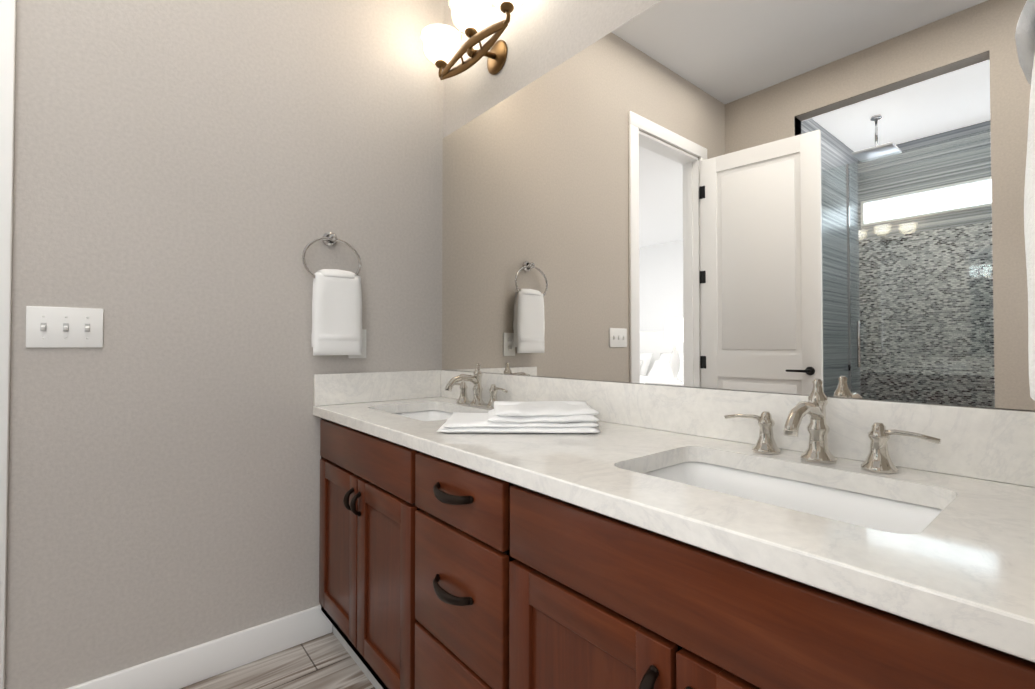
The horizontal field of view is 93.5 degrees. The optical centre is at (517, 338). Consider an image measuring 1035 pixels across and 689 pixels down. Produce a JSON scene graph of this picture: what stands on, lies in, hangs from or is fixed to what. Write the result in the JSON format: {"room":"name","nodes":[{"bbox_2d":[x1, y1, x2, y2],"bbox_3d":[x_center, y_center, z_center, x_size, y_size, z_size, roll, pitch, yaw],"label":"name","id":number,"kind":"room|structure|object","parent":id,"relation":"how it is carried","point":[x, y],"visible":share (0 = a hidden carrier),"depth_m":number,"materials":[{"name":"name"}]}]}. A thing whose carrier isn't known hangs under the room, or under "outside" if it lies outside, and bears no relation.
{"room":"bathroom","nodes":[
{"label":"bathroom","id":0,"kind":"room"},
{"bbox_2d":[5,0,443,688],"bbox_3d":[-1.413,-0.395,1.375,2.700,3.000,0.120,1,-1,-40],"label":"wall","id":1,"kind":"structure","parent":0,"point":[191,178],"depth_m":1.58,"materials":[{"name":"beige paint"}]},
{"bbox_2d":[0,0,15,688],"bbox_3d":[-1.771,-0.180,1.075,0.926,2.562,0.156,1,-1,-40],"label":"door frame","id":2,"kind":"structure","parent":1,"relation":"attached to","point":[7,46],"depth_m":1.30,"materials":[{"name":"white paint"}]},
{"bbox_2d":[26,306,103,347],"bbox_3d":[-1.285,-0.032,1.385,0.162,0.115,0.018,1,-1,-40],"label":"switch plate","id":3,"kind":"object","parent":1,"relation":"attached to","point":[57,327],"visible":1,"depth_m":1.38,"materials":[{"name":"white plastic"}]},
{"bbox_2d":[66,605,331,688],"bbox_3d":[-1.510,1.045,1.183,2.092,0.115,0.015,1,-1,-40],"label":"baseboard","id":4,"kind":"structure","parent":1,"relation":"attached to","point":[193,665],"depth_m":1.61,"materials":[{"name":"white paint"}]},
{"bbox_2d":[302,232,361,355],"bbox_3d":[-0.700,-0.173,1.836,0.221,0.470,0.070,1,-1,-40],"label":"towel ring","id":5,"kind":"object","parent":1,"relation":"attached to","point":[337,312],"visible":1,"depth_m":1.82,"materials":[{"name":"white fabric"}]},
{"bbox_2d":[313,370,440,405],"bbox_3d":[-0.552,0.194,1.987,0.538,0.117,0.020,1,-1,-40],"label":"backsplash","id":6,"kind":"structure","parent":1,"relation":"attached to","point":[328,389],"depth_m":1.96,"materials":[{"name":"white stone"}]},
{"bbox_2d":[181,632,374,688],"bbox_3d":[-2.042,1.115,0.089,5.520,0.060,7.620,1,-1,-40],"label":"floor","id":7,"kind":"structure","parent":0,"point":[327,661],"depth_m":1.62,"materials":[{"name":"tile"}]},
{"bbox_2d":[313,414,1034,688],"bbox_3d":[0.048,0.690,1.249,0.586,0.827,1.910,1,-1,-40],"label":"bathroom vanity","id":8,"kind":"object","parent":7,"relation":"on","point":[649,536],"depth_m":0.82,"materials":[{"name":"brown wood"}]},
{"bbox_2d":[313,398,1034,645],"bbox_3d":[0.058,0.259,1.264,0.560,0.034,1.910,1,-1,-40],"label":"countertop","id":9,"kind":"structure","parent":8,"relation":"on","point":[973,565],"depth_m":0.66,"materials":[{"name":"white stone"}]},
{"bbox_2d":[389,406,472,421],"bbox_3d":[-0.303,0.354,1.706,0.354,0.166,0.516,1,-1,-40],"label":"sink","id":10,"kind":"object","parent":9,"relation":"in","point":[426,413],"depth_m":1.92,"materials":[{"name":"white ceramic"}]},
{"bbox_2d":[445,363,507,408],"bbox_3d":[-0.192,0.171,1.800,0.172,0.158,0.368,1,-1,-40],"label":"faucet","id":11,"kind":"object","parent":9,"relation":"on","point":[475,378],"visible":0.98,"depth_m":1.82,"materials":[{"name":"silver metal"}]},
{"bbox_2d":[437,401,599,432],"bbox_3d":[0.005,0.211,1.333,0.413,0.062,0.220,0,-1,1],"label":"folded towel","id":12,"kind":"object","parent":9,"relation":"on","point":[542,417],"visible":1,"depth_m":1.24,"materials":[{"name":"white fabric"}]},
{"bbox_2d":[625,450,952,537],"bbox_3d":[0.425,0.340,0.829,0.354,0.166,0.516,1,-1,-40],"label":"sink","id":13,"kind":"object","parent":9,"relation":"in","point":[883,507],"depth_m":0.91,"materials":[{"name":"white ceramic"}]},
{"bbox_2d":[724,379,940,473],"bbox_3d":[0.543,0.156,0.914,0.172,0.158,0.368,1,-1,-40],"label":"faucet","id":14,"kind":"object","parent":9,"relation":"on","point":[878,459],"visible":1,"depth_m":0.93,"materials":[{"name":"silver metal"}]},
{"bbox_2d":[420,0,524,79],"bbox_3d":[-0.157,-1.135,1.824,0.208,0.231,0.598,1,-1,-40],"label":"sconce","id":15,"kind":"object","parent":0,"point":[442,42],"visible":1,"depth_m":1.82,"materials":[{"name":"brown metal"}]},
{"bbox_2d":[442,0,1034,410],"bbox_3d":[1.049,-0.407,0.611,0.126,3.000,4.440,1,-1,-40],"label":"mirror","id":16,"kind":"object","parent":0,"point":[789,196],"depth_m":1.13,"materials":[{"name":"silver mirror"}]},
{"bbox_3d":[0.597,-0.410,0.393,0.860,3.000,0.126,1,-1,-40],"label":"wall","id":17,"kind":"structure","parent":0,"visible":0},
{"bbox_2d":[441,370,1034,485],"bbox_3d":[0.266,0.185,1.437,0.020,0.117,1.910,1,-1,-40],"label":"backsplash","id":18,"kind":"structure","parent":17,"relation":"attached to","point":[997,444],"depth_m":0.98,"materials":[{"name":"white stone"}]},
{"bbox_2d":[1015,0,1034,400],"bbox_3d":[0.477,-0.183,0.417,0.221,0.495,0.064,1,-1,-40],"label":"towel ring","id":19,"kind":"object","parent":17,"relation":"attached to","point":[1025,36],"visible":1,"depth_m":0.38,"materials":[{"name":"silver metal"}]}
]}

